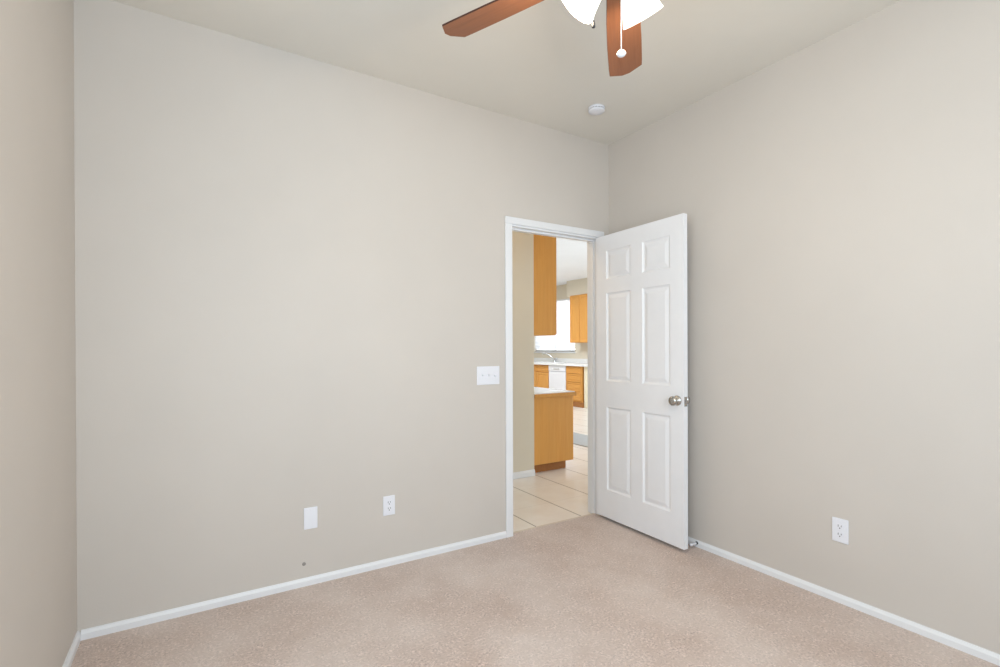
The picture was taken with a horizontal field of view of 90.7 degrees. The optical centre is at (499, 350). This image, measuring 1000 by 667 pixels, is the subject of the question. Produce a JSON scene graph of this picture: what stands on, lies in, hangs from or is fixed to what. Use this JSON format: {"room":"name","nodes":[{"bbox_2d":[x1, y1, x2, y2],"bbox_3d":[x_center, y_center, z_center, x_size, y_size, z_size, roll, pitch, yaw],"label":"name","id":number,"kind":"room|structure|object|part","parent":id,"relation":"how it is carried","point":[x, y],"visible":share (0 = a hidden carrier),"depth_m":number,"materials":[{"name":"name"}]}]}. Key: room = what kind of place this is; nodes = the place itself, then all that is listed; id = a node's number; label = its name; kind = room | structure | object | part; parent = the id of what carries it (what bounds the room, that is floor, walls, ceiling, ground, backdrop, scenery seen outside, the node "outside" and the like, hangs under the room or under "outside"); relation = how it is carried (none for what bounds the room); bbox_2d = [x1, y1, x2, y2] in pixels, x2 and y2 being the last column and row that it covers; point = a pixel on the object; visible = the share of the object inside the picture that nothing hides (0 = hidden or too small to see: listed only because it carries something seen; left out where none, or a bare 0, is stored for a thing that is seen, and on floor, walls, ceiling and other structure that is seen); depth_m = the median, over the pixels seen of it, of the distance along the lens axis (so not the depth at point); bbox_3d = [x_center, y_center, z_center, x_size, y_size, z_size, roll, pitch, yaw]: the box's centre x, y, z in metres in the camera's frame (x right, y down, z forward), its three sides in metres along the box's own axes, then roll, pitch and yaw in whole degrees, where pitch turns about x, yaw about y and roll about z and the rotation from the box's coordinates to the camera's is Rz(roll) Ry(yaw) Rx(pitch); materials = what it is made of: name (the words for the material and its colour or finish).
{"room":"empty bedroom","nodes":[
{"label":"empty bedroom","id":0,"kind":"room"},
{"bbox_2d":[0,0,76,666],"bbox_3d":[-0.913,-0.140,0.561,0.107,2.752,3.507,0,0,-32],"label":"wall","id":1,"kind":"structure","parent":0,"point":[38,503],"depth_m":1.57,"materials":[{"name":"beige paint"}]},
{"bbox_2d":[62,630,80,666],"bbox_3d":[-0.886,1.211,0.642,0.013,0.050,3.400,0,0,-32],"label":"baseboard","id":2,"kind":"structure","parent":1,"relation":"attached to","point":[68,661],"depth_m":1.97,"materials":[{"name":"white paint"}]},
{"bbox_2d":[73,0,608,631],"bbox_3d":[-0.518,-0.148,2.929,3.269,2.752,0.107,0,0,-32],"label":"wall","id":3,"kind":"structure","parent":0,"point":[290,267],"depth_m":2.48,"materials":[{"name":"beige paint"}]},
{"bbox_2d":[81,531,506,640],"bbox_3d":[-0.473,1.203,2.888,3.049,0.050,0.013,0,0,-32],"label":"baseboard","id":4,"kind":"structure","parent":3,"relation":"attached to","point":[105,629],"depth_m":2.47,"materials":[{"name":"white paint"}]},
{"bbox_2d":[304,506,317,529],"bbox_3d":[-0.986,0.875,2.574,0.068,0.112,0.007,0,0,-32],"label":"blank wall plate","id":5,"kind":"object","parent":3,"relation":"attached to","point":[311,513],"visible":1,"depth_m":2.57,"materials":[{"name":"white plastic"}]},
{"bbox_2d":[383,495,394,515],"bbox_3d":[-0.627,0.879,2.795,0.069,0.110,0.008,0,0,-32],"label":"wall outlet","id":6,"kind":"object","parent":3,"relation":"attached to","point":[388,501],"visible":1,"depth_m":2.79,"materials":[{"name":"white plastic"}]},
{"bbox_2d":[386,499,391,511],"bbox_3d":[-0.626,0.879,2.793,0.033,0.066,0.002,0,0,-32],"label":"receptacle","id":7,"kind":"object","parent":6,"relation":"attached to","point":[388,501],"depth_m":2.79,"materials":[{"name":"white plastic"}]},
{"bbox_2d":[477,366,498,384],"bbox_3d":[-0.071,0.161,3.132,0.166,0.117,0.019,0,0,-32],"label":"light switch","id":8,"kind":"object","parent":3,"relation":"attached to","point":[486,375],"visible":1,"depth_m":3.13,"materials":[{"name":"white plastic"}]},
{"bbox_2d":[513,513,593,532],"bbox_3d":[0.386,1.228,3.471,0.731,0.031,0.016,0,0,-32],"label":"trim","id":9,"kind":"structure","parent":3,"relation":"attached to","point":[591,513],"depth_m":3.45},
{"bbox_2d":[505,216,603,537],"bbox_3d":[0.372,0.176,3.480,0.863,2.095,0.135,0,0,-32],"label":"trim","id":10,"kind":"structure","parent":3,"relation":"attached to","point":[509,221],"depth_m":3.21,"materials":[{"name":"white paint"}]},
{"bbox_2d":[512,224,598,514],"bbox_3d":[0.371,0.198,3.479,0.769,2.050,0.107,0,0,-32],"label":"trim","id":11,"kind":"structure","parent":3,"relation":"attached to","point":[592,440],"depth_m":3.67,"materials":[{"name":"white paint"}]},
{"bbox_2d":[596,213,689,549],"bbox_3d":[0.911,0.188,3.276,0.148,2.005,0.787,0,0,-31],"label":"door","id":12,"kind":"structure","parent":3,"relation":"in","point":[642,398],"depth_m":3.21,"materials":[{"name":"white paint"}]},
{"bbox_3d":[1.046,0.304,2.964,0.055,0.062,0.062,0,0,-31],"label":"knob","id":13,"kind":"part","parent":12,"relation":"part of","materials":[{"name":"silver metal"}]},
{"bbox_3d":[1.110,0.308,2.943,0.025,0.057,0.010,0,0,-31],"label":"latch plate","id":14,"kind":"part","parent":12,"relation":"part of","materials":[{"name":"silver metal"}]},
{"bbox_2d":[111,0,900,285],"bbox_3d":[0.277,-1.586,6.244,8.119,0.100,11.927,0,0,-32],"label":"ceiling","id":15,"kind":"structure","parent":0,"point":[540,64],"depth_m":2.48,"materials":[{"name":"paint"}]},
{"bbox_2d":[442,0,662,75],"bbox_3d":[0.341,-1.206,1.451,1.264,0.633,1.282,0,0,-32],"label":"ceiling fan","id":16,"kind":"object","parent":15,"relation":"hanging from","point":[624,18],"visible":1,"depth_m":1.75,"materials":[{"name":"brown wood"}]},
{"bbox_3d":[0.015,-1.193,1.721,0.513,0.006,0.137,0,13,34],"label":"blade","id":17,"kind":"part","parent":16,"relation":"part of","materials":[{"name":"brown wood"}]},
{"bbox_3d":[0.250,-1.094,1.522,0.136,0.151,0.140,0,0,-32],"label":"lamp shade","id":18,"kind":"part","parent":16,"relation":"part of","materials":[{"name":"white glass"}]},
{"bbox_3d":[0.368,-0.899,1.498,0.029,0.019,0.029,0,0,-32],"label":"chain pull","id":19,"kind":"part","parent":16,"relation":"part of","materials":[{"name":"white plastic"}]},
{"bbox_3d":[0.367,-1.002,1.497,0.002,0.207,0.002,0,0,-9],"label":"pull chain","id":20,"kind":"part","parent":16,"relation":"part of","materials":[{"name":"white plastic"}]},
{"bbox_3d":[0.474,-1.195,1.891,0.137,0.006,0.513,-13,-3,15],"label":"blade","id":21,"kind":"part","parent":16,"relation":"part of","materials":[{"name":"brown wood"}]},
{"bbox_3d":[0.437,-1.095,1.569,0.147,0.151,0.131,0,0,-32],"label":"lamp shade","id":22,"kind":"part","parent":16,"relation":"part of","materials":[{"name":"white glass"}]},
{"bbox_2d":[588,104,604,115],"bbox_3d":[0.608,-1.514,3.114,0.104,0.029,0.104,0,0,-32],"label":"smoke detector","id":23,"kind":"object","parent":15,"relation":"attached to","point":[595,109],"visible":1,"depth_m":3.09,"materials":[{"name":"white plastic"}]},
{"bbox_2d":[512,231,533,471],"bbox_3d":[-0.514,-0.152,4.339,1.920,2.752,0.100,0,0,-32],"label":"wall","id":24,"kind":"structure","parent":0,"point":[522,243],"depth_m":4.73,"materials":[{"name":"paint"}]},
{"bbox_2d":[513,469,534,478],"bbox_3d":[-0.479,1.193,4.295,1.920,0.062,0.013,0,0,-32],"label":"baseboard","id":25,"kind":"structure","parent":24,"relation":"attached to","point":[528,473],"depth_m":4.73,"materials":[{"name":"white paint"}]},
{"bbox_2d":[534,234,556,335],"bbox_3d":[0.100,-0.684,5.481,0.326,1.070,1.300,0,0,-32],"label":"upper cabinet","id":26,"kind":"object","parent":24,"relation":"attached to","point":[545,294],"visible":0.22,"depth_m":4.94,"materials":[{"name":"brown wood"}]},
{"bbox_3d":[0.456,-0.685,5.196,0.020,1.050,0.424,0,0,-32],"label":"door","id":27,"kind":"part","parent":26,"relation":"part of","materials":[{"name":"brown wood"}]},
{"bbox_2d":[71,406,999,666],"bbox_3d":[0.287,1.261,6.253,8.119,0.110,11.927,0,0,-32],"label":"floor","id":28,"kind":"structure","parent":0,"point":[594,590],"depth_m":2.25,"materials":[{"name":"beige carpet"}]},
{"bbox_2d":[534,364,548,387],"bbox_3d":[1.113,0.767,11.798,0.580,0.860,0.920,0,0,-32],"label":"base cabinet","id":29,"kind":"object","parent":28,"relation":"on","point":[541,372],"visible":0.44,"depth_m":11.49,"materials":[{"name":"brown wood"}]},
{"bbox_3d":[0.757,0.793,11.842,0.020,0.550,0.430,0,0,-32],"label":"door","id":30,"kind":"part","parent":29,"relation":"part of","materials":[{"name":"brown wood"}]},
{"bbox_3d":[0.992,0.428,11.458,0.020,0.140,0.430,0,0,-32],"label":"drawer","id":31,"kind":"part","parent":29,"relation":"part of","materials":[{"name":"brown wood"}]},
{"bbox_3d":[0.993,0.793,11.459,0.020,0.550,0.430,0,0,-32],"label":"door","id":32,"kind":"part","parent":29,"relation":"part of","materials":[{"name":"brown wood"}]},
{"bbox_2d":[534,358,587,366],"bbox_3d":[1.305,0.267,11.463,0.660,0.140,2.890,0,0,-32],"label":"countertop","id":33,"kind":"structure","parent":29,"relation":"on","point":[566,361],"depth_m":11.38,"materials":[{"name":"white laminate"}]},
{"bbox_2d":[534,396,572,472],"bbox_3d":[0.187,0.842,5.522,0.503,0.752,1.345,0,0,-32],"label":"base cabinet","id":34,"kind":"object","parent":28,"relation":"on","point":[553,416],"visible":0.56,"depth_m":4.95,"materials":[{"name":"brown wood"}]},
{"bbox_2d":[534,387,575,397],"bbox_3d":[0.197,0.444,5.522,0.523,0.044,1.394,0,0,-32],"label":"countertop","id":35,"kind":"structure","parent":34,"relation":"on","point":[539,392],"depth_m":5.00,"materials":[{"name":"white laminate"}]},
{"bbox_2d":[549,365,565,389],"bbox_3d":[1.506,0.768,11.137,0.606,0.860,0.600,0,0,-32],"label":"dishwasher","id":36,"kind":"object","parent":28,"relation":"on","point":[557,374],"visible":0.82,"depth_m":10.97,"materials":[{"name":"white plastic"}]},
{"bbox_3d":[1.276,0.407,10.995,0.042,0.127,0.594,0,0,-32],"label":"control panel","id":37,"kind":"part","parent":36,"relation":"part of","materials":[{"name":"white plastic"}]},
{"bbox_2d":[566,366,583,407],"bbox_3d":[1.822,0.768,10.640,0.590,0.860,0.570,0,0,-32],"label":"base cabinet","id":38,"kind":"object","parent":28,"relation":"on","point":[574,375],"visible":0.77,"depth_m":10.44,"materials":[{"name":"brown wood"}]},
{"bbox_3d":[1.575,0.779,10.517,0.020,0.180,0.500,0,0,-32],"label":"drawer","id":39,"kind":"part","parent":38,"relation":"part of","materials":[{"name":"brown wood"}]},
{"bbox_3d":[1.574,0.594,10.517,0.020,0.170,0.500,0,0,-32],"label":"drawer","id":40,"kind":"part","parent":38,"relation":"part of","materials":[{"name":"brown wood"}]},
{"bbox_3d":[1.574,0.427,10.516,0.020,0.145,0.500,0,0,-32],"label":"drawer","id":41,"kind":"part","parent":38,"relation":"part of","materials":[{"name":"brown wood"}]},
{"bbox_3d":[1.576,0.974,10.518,0.020,0.190,0.500,0,0,-32],"label":"drawer","id":42,"kind":"part","parent":38,"relation":"part of","materials":[{"name":"brown wood"}]},
{"bbox_2d":[573,432,587,446],"bbox_3d":[1.121,1.209,6.642,0.550,0.010,1.200,0,0,-32],"label":"floor mat","id":43,"kind":"object","parent":28,"relation":"on","point":[578,439],"visible":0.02,"depth_m":6.65,"materials":[{"name":"white fabric"}]},
{"bbox_2d":[534,284,587,358],"bbox_3d":[2.761,-0.179,9.845,0.120,2.752,8.213,0,0,-32],"label":"wall","id":44,"kind":"structure","parent":0,"point":[581,350],"depth_m":11.69,"materials":[{"name":"paint"}]},
{"bbox_2d":[534,300,575,352],"bbox_3d":[1.338,-0.572,12.112,0.135,1.285,1.680,0,0,-32],"label":"window","id":45,"kind":"structure","parent":44,"relation":"in","point":[537,350],"depth_m":12.00,"materials":[{"name":"white paint"}]},
{"bbox_3d":[1.164,-0.585,12.469,0.005,1.180,0.750,0,0,-32],"label":"pane","id":46,"kind":"part","parent":45,"relation":"part of","materials":[{"name":"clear glass"}]},
{"bbox_2d":[535,298,574,350],"bbox_3d":[1.323,-0.602,12.103,0.044,1.225,1.580,0,0,-32],"label":"window blind","id":47,"kind":"object","parent":45,"relation":"attached to","point":[554,343],"visible":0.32,"depth_m":11.88,"materials":[{"name":"white paint"}]},
{"bbox_3d":[1.325,0.001,12.104,0.040,0.020,1.570,0,0,-32],"label":"rail","id":48,"kind":"part","parent":47,"relation":"part of","materials":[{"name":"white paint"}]},
{"bbox_3d":[1.319,0.058,12.101,0.085,0.025,1.680,0,0,-32],"label":"sill","id":49,"kind":"part","parent":45,"relation":"part of","materials":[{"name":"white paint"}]},
{"bbox_3d":[1.579,-0.585,11.797,0.005,1.180,0.750,0,0,-32],"label":"pane","id":50,"kind":"part","parent":45,"relation":"part of","materials":[{"name":"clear glass"}]},
{"bbox_2d":[534,358,587,362],"bbox_3d":[1.577,0.246,11.632,0.020,0.100,2.890,0,0,-32],"label":"backsplash","id":51,"kind":"structure","parent":44,"relation":"attached to","point":[565,360],"depth_m":11.76,"materials":[{"name":"white laminate"}]},
{"bbox_2d":[570,294,586,342],"bbox_3d":[1.867,-0.688,10.860,0.330,1.050,0.645,0,0,-32],"label":"upper cabinet","id":52,"kind":"object","parent":44,"relation":"attached to","point":[578,303],"visible":0.64,"depth_m":10.79,"materials":[{"name":"brown wood"}]},
{"bbox_3d":[1.650,-0.686,10.915,0.020,1.032,0.314,0,0,-32],"label":"door","id":53,"kind":"part","parent":52,"relation":"part of","materials":[{"name":"brown wood"}]},
{"bbox_3d":[1.820,-0.686,10.640,0.020,1.032,0.309,0,0,-32],"label":"door","id":54,"kind":"part","parent":52,"relation":"part of","materials":[{"name":"brown wood"}]},
{"bbox_2d":[567,278,586,296],"bbox_3d":[2.268,-1.385,10.223,0.310,0.340,2.390,0,0,-32],"label":"wall","id":55,"kind":"structure","parent":0,"point":[579,286],"depth_m":10.85,"materials":[{"name":"paint"}]},
{"bbox_2d":[584,367,587,407],"bbox_3d":[2.042,0.768,10.341,0.590,0.860,0.165,0,0,-32],"label":"wall","id":56,"kind":"structure","parent":0,"point":[585,368],"depth_m":10.21,"materials":[{"name":"beige paint"}]},
{"bbox_2d":[609,0,999,653],"bbox_3d":[1.780,-0.154,2.225,0.100,2.752,3.507,0,0,-32],"label":"wall","id":57,"kind":"structure","parent":0,"point":[839,197],"depth_m":2.32,"materials":[{"name":"beige paint"}]},
{"bbox_2d":[832,517,848,544],"bbox_3d":[1.632,0.866,2.369,0.009,0.115,0.071,0,0,-32],"label":"wall outlet","id":58,"kind":"object","parent":57,"relation":"attached to","point":[840,527],"visible":1,"depth_m":2.36,"materials":[{"name":"white plastic"}]},
{"bbox_2d":[836,531,843,537],"bbox_3d":[1.630,0.885,2.368,0.003,0.027,0.034,0,0,-32],"label":"receptacle","id":59,"kind":"object","parent":58,"relation":"attached to","point":[839,534],"depth_m":2.37,"materials":[{"name":"white plastic"}]},
{"bbox_2d":[836,523,843,529],"bbox_3d":[1.630,0.846,2.368,0.003,0.027,0.034,0,0,-32],"label":"receptacle","id":60,"kind":"object","parent":58,"relation":"attached to","point":[839,526],"depth_m":2.37,"materials":[{"name":"white plastic"}]},
{"bbox_2d":[688,536,999,665],"bbox_3d":[1.708,1.197,2.245,0.013,0.050,3.400,0,0,-32],"label":"baseboard","id":61,"kind":"structure","parent":57,"relation":"attached to","point":[982,653],"depth_m":2.28,"materials":[{"name":"white paint"}]}
]}

